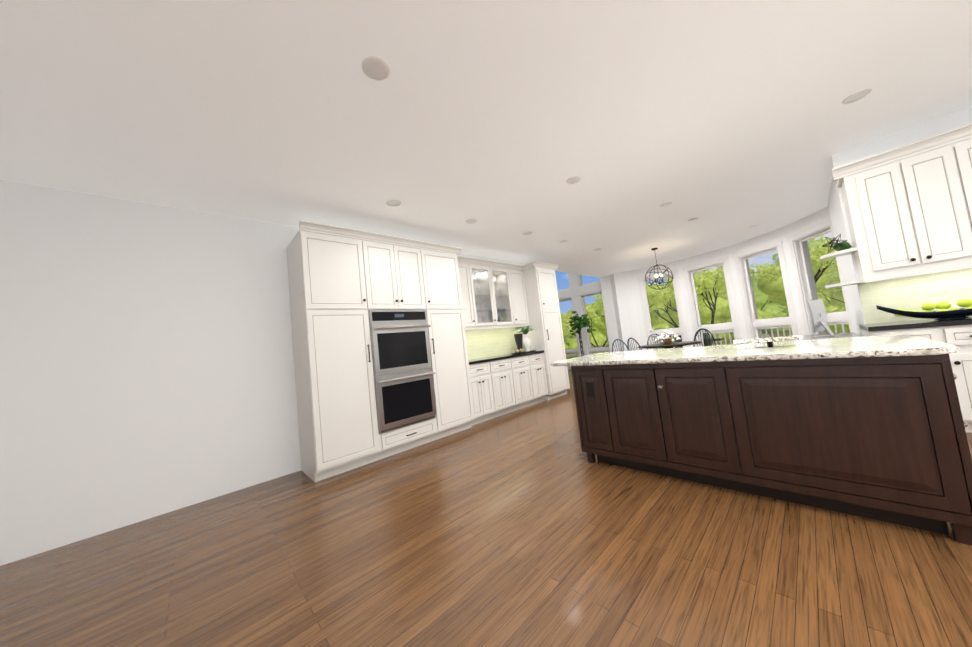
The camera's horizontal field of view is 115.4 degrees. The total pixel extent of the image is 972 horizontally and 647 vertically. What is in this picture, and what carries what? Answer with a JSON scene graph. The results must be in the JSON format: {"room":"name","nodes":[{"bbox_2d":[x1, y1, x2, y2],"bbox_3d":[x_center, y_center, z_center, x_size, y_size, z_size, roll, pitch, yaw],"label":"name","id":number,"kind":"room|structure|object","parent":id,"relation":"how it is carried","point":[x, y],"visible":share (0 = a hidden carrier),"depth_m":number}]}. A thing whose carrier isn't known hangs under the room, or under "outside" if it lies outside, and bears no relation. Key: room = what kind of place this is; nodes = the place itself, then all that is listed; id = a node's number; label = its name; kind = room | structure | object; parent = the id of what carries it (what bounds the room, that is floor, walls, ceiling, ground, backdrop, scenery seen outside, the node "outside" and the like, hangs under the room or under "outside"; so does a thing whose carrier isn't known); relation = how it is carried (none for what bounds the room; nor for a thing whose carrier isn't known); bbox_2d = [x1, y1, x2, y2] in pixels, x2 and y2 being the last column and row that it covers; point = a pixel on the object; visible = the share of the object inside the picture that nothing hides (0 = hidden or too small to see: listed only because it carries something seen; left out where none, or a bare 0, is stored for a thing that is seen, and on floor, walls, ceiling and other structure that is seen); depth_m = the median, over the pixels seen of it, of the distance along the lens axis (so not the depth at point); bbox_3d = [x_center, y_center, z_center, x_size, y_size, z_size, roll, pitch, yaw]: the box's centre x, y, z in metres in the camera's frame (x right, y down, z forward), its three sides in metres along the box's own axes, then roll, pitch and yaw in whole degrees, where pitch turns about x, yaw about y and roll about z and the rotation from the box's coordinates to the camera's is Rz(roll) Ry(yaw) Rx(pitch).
{"room":"kitchen","nodes":[
{"label":"kitchen","id":0,"kind":"room"},
{"bbox_2d":[0,180,525,565],"bbox_3d":[-1.564,0.216,4.205,7.300,2.800,0.150,-3,-5,-44],"label":"wall","id":1,"kind":"structure","parent":0,"point":[147,370],"depth_m":2.66},
{"bbox_2d":[0,370,971,646],"bbox_3d":[1.754,1.343,5.054,13.200,0.050,14.600,-3,-5,-44],"label":"floor","id":2,"kind":"structure","parent":0,"point":[530,526],"depth_m":1.61},
{"bbox_2d":[286,220,569,481],"bbox_3d":[-0.278,0.217,4.838,4.635,2.600,0.681,-3,-5,-44],"label":"kitchen cabinets","id":3,"kind":"object","parent":2,"relation":"on","point":[343,282],"visible":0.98,"depth_m":3.81},
{"bbox_2d":[368,310,436,433],"bbox_3d":[-1.145,0.555,3.880,0.745,1.386,0.665,-3,-5,-44],"label":"double wall oven","id":4,"kind":"object","parent":3,"relation":"in","point":[403,373],"visible":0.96,"depth_m":3.65},
{"bbox_2d":[476,273,501,321],"bbox_3d":[-0.020,-0.427,5.501,0.827,0.943,0.154,-3,-5,-44],"label":"display","id":5,"kind":"object","parent":3,"relation":"in","point":[499,318],"depth_m":5.42},
{"bbox_2d":[511,326,535,353],"bbox_3d":[0.649,0.290,5.690,0.616,0.509,0.537,-3,-5,-44],"label":"vase","id":6,"kind":"object","parent":3,"relation":"on","point":[520,341],"visible":1,"depth_m":5.68},
{"bbox_2d":[569,311,595,355],"bbox_3d":[2.899,0.547,9.354,0.830,1.870,0.780,-3,-5,-44],"label":"ficus tree","id":7,"kind":"object","parent":2,"relation":"on","point":[579,323],"visible":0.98,"depth_m":9.33},
{"bbox_2d":[612,339,629,351],"bbox_3d":[2.848,0.786,6.215,0.460,0.978,0.440,-4,-5,-34],"label":"chair","id":8,"kind":"object","parent":2,"relation":"on","point":[618,345],"visible":0.15,"depth_m":6.12},
{"bbox_2d":[627,338,641,350],"bbox_3d":[3.160,0.749,6.189,0.460,0.978,0.440,-5,-4,-14],"label":"chair","id":9,"kind":"object","parent":2,"relation":"on","point":[628,345],"visible":0.27,"depth_m":6.16},
{"bbox_2d":[647,334,663,349],"bbox_3d":[4.003,0.718,7.092,0.440,0.978,0.460,-7,-4,14],"label":"chair","id":10,"kind":"object","parent":2,"relation":"on","point":[652,340],"visible":0.21,"depth_m":7.30},
{"bbox_2d":[638,341,701,348],"bbox_3d":[3.821,0.798,6.340,1.150,0.750,1.150,-3,-5,-44],"label":"round dining table","id":11,"kind":"object","parent":2,"relation":"on","point":[671,345],"visible":0.46,"depth_m":6.12},
{"bbox_2d":[655,330,680,343],"bbox_3d":[3.767,0.284,6.405,0.442,0.290,0.461,-3,-5,-44],"label":"flower centerpiece","id":12,"kind":"object","parent":11,"relation":"on","point":[666,339],"visible":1,"depth_m":6.36},
{"bbox_2d":[693,329,711,346],"bbox_3d":[4.562,0.620,6.574,0.460,0.978,0.440,-5,-4,-17],"label":"chair","id":13,"kind":"object","parent":2,"relation":"on","point":[710,341],"visible":0.31,"depth_m":6.60},
{"bbox_2d":[694,328,715,346],"bbox_3d":[5.008,0.601,7.013,0.440,0.978,0.460,-9,-5,36],"label":"chair","id":14,"kind":"object","parent":2,"relation":"on","point":[708,336],"visible":0.25,"depth_m":7.14},
{"bbox_2d":[571,350,971,545],"bbox_3d":[1.861,0.678,2.395,1.048,0.876,2.020,-3,-5,-44],"label":"kitchen island","id":15,"kind":"object","parent":2,"relation":"on","point":[871,427],"depth_m":1.76},
{"bbox_2d":[550,334,959,365],"bbox_3d":[1.737,0.244,2.539,1.080,0.032,2.253,-3,-5,-44],"label":"island countertop","id":16,"kind":"structure","parent":15,"relation":"on","point":[904,343],"depth_m":2.06},
{"bbox_2d":[850,327,925,337],"bbox_3d":[3.932,0.476,2.882,0.676,0.885,0.491,-3,-5,-44],"label":"base cabinet","id":17,"kind":"object","parent":2,"relation":"on","point":[916,331],"depth_m":2.71},
{"bbox_2d":[790,332,849,340],"bbox_3d":[4.409,0.203,4.033,1.489,0.040,0.638,-3,-5,-44],"label":"countertop","id":18,"kind":"structure","parent":17,"relation":"on","point":[847,334],"depth_m":4.06},
{"bbox_2d":[807,299,833,336],"bbox_3d":[4.535,-0.076,4.166,0.620,0.505,0.170,-4,-5,-31],"label":"computer","id":19,"kind":"object","parent":18,"relation":"on","point":[818,315],"visible":1,"depth_m":4.12},
{"bbox_2d":[926,323,971,432],"bbox_3d":[4.180,0.430,2.619,0.676,0.885,0.471,-3,-5,-44],"label":"base cabinet","id":20,"kind":"object","parent":2,"relation":"on","point":[959,335],"depth_m":2.48},
{"bbox_2d":[859,316,971,330],"bbox_3d":[4.541,-0.106,2.208,0.686,0.040,2.330,-3,-5,-44],"label":"countertop","id":21,"kind":"structure","parent":20,"relation":"on","point":[901,322],"depth_m":2.71},
{"bbox_2d":[876,299,971,319],"bbox_3d":[4.131,-0.137,2.734,0.268,0.186,0.800,-3,-5,-44],"label":"fruit bowl","id":22,"kind":"object","parent":21,"relation":"on","point":[927,312],"visible":1,"depth_m":2.75},
{"bbox_2d":[0,0,971,277],"bbox_3d":[2.800,-1.853,2.644,11.600,0.120,8.890,-3,-5,-44],"label":"ceiling","id":23,"kind":"structure","parent":0,"point":[724,122],"depth_m":2.16},
{"bbox_2d":[362,56,389,79],"bbox_3d":[-0.631,-1.468,1.765,0.151,0.005,0.151,-3,-5,-44],"label":"recessed light","id":24,"kind":"object","parent":23,"relation":"in","point":[375,67],"depth_m":1.76},
{"bbox_2d":[387,200,400,206],"bbox_3d":[-1.004,-1.315,3.352,0.151,0.005,0.146,-3,-5,-44],"label":"recessed light","id":25,"kind":"object","parent":23,"relation":"in","point":[394,203],"depth_m":3.35},
{"bbox_2d":[465,219,476,223],"bbox_3d":[-0.197,-1.355,4.071,0.151,0.005,0.151,-3,-5,-44],"label":"recessed light","id":26,"kind":"object","parent":23,"relation":"in","point":[470,221],"depth_m":4.07},
{"bbox_2d":[566,176,580,183],"bbox_3d":[0.938,-1.536,3.288,0.147,0.005,0.153,-3,-5,-44],"label":"recessed light","id":27,"kind":"object","parent":23,"relation":"in","point":[575,179],"depth_m":3.29},
{"bbox_2d":[645,248,672,289],"bbox_3d":[3.654,-1.163,6.539,0.530,0.895,0.530,-3,-5,-44],"label":"pendant light","id":28,"kind":"object","parent":23,"relation":"hanging from","point":[661,274],"visible":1,"depth_m":6.51},
{"bbox_2d":[842,88,871,103],"bbox_3d":[2.969,-1.821,2.460,0.157,0.005,0.151,-3,-5,-44],"label":"recessed light","id":29,"kind":"object","parent":23,"relation":"in","point":[860,94],"depth_m":2.46},
{"bbox_2d":[557,271,609,369],"bbox_3d":[1.802,-0.906,11.553,0.225,5.300,5.560,-3,-5,-44],"label":"window","id":30,"kind":"structure","parent":0,"point":[576,292],"depth_m":10.07},
{"bbox_2d":[600,274,623,351],"bbox_3d":[3.853,-0.043,9.145,0.472,2.800,0.490,-3,-5,-44],"label":"wall","id":31,"kind":"structure","parent":0,"point":[611,310],"depth_m":9.13},
{"bbox_2d":[613,206,830,350],"bbox_3d":[5.015,-0.328,6.918,2.099,2.800,4.577,-3,-5,-44],"label":"wall","id":32,"kind":"structure","parent":0,"point":[629,305],"depth_m":7.70},
{"bbox_2d":[637,269,689,349],"bbox_3d":[4.841,-0.178,8.359,1.010,2.420,0.245,-9,-5,37],"label":"bay window","id":33,"kind":"structure","parent":32,"relation":"in","point":[681,330],"depth_m":8.34},
{"bbox_2d":[683,256,740,346],"bbox_3d":[5.587,-0.319,7.528,0.245,2.420,1.010,-4,-5,-32],"label":"bay window","id":34,"kind":"structure","parent":32,"relation":"in","point":[697,325],"depth_m":7.54},
{"bbox_2d":[733,239,798,342],"bbox_3d":[5.980,-0.436,6.481,0.245,2.420,1.010,-6,-4,-10],"label":"bay window","id":35,"kind":"structure","parent":32,"relation":"in","point":[754,324],"depth_m":6.65},
{"bbox_2d":[787,218,852,334],"bbox_3d":[5.967,-0.513,5.358,0.245,2.420,1.010,-7,-4,11],"label":"bay window","id":36,"kind":"structure","parent":32,"relation":"in","point":[802,266],"depth_m":5.71},
{"bbox_2d":[822,234,851,252],"bbox_3d":[3.763,-0.858,3.296,0.209,0.188,0.212,-3,-5,-44],"label":"potted plant","id":37,"kind":"object","parent":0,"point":[843,245],"visible":1,"depth_m":3.28},
{"bbox_2d":[828,181,862,335],"bbox_3d":[4.937,-0.520,4.054,2.150,2.800,0.150,-3,-5,-44],"label":"wall","id":38,"kind":"structure","parent":0,"point":[846,266],"depth_m":4.23},
{"bbox_2d":[831,107,971,323],"bbox_3d":[5.436,-0.730,1.851,0.150,2.800,4.140,-3,-5,-44],"label":"wall","id":39,"kind":"structure","parent":0,"point":[932,128],"depth_m":3.11},
{"bbox_2d":[838,135,965,282],"bbox_3d":[4.025,-1.063,2.948,0.350,1.155,0.677,-3,-5,-44],"label":"upper cabinet","id":40,"kind":"object","parent":39,"relation":"attached to","point":[908,207],"depth_m":2.86},
{"bbox_2d":[938,123,971,266],"bbox_3d":[4.497,-1.150,2.449,0.350,1.155,0.935,-3,-5,-44],"label":"upper cabinet","id":41,"kind":"object","parent":39,"relation":"attached to","point":[954,145],"depth_m":2.64},
{"label":"outside","id":42,"kind":"structure","parent":0,"visible":0},
{"bbox_2d":[566,328,792,358],"bbox_3d":[38.007,1.240,48.045,102.250,0.100,200.000,-3,-5,-44],"label":"lawn","id":43,"kind":"structure","parent":42,"point":[568,356],"depth_m":29.98},
{"bbox_2d":[561,235,849,352],"bbox_3d":[19.411,1.433,57.749,72.942,17.386,189.986,-3,-5,-44],"label":"trees","id":44,"kind":"object","parent":43,"relation":"on","point":[597,306],"depth_m":26.58},
{"bbox_2d":[654,324,849,348],"bbox_3d":[7.758,0.946,8.160,3.400,1.740,6.600,-3,-5,-44],"label":"deck","id":45,"kind":"object","parent":43,"relation":"on","point":[660,340],"depth_m":10.16},
{"bbox_2d":[674,333,723,347],"bbox_3d":[6.972,0.789,10.357,0.560,1.030,1.700,-3,-5,-44],"label":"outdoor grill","id":46,"kind":"object","parent":45,"relation":"on","point":[679,336],"depth_m":10.10},
{"bbox_2d":[761,333,774,342],"bbox_3d":[7.531,0.703,8.143,0.652,0.797,2.008,-8,-4,26],"label":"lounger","id":47,"kind":"object","parent":45,"relation":"on","point":[765,336],"depth_m":8.87}
]}

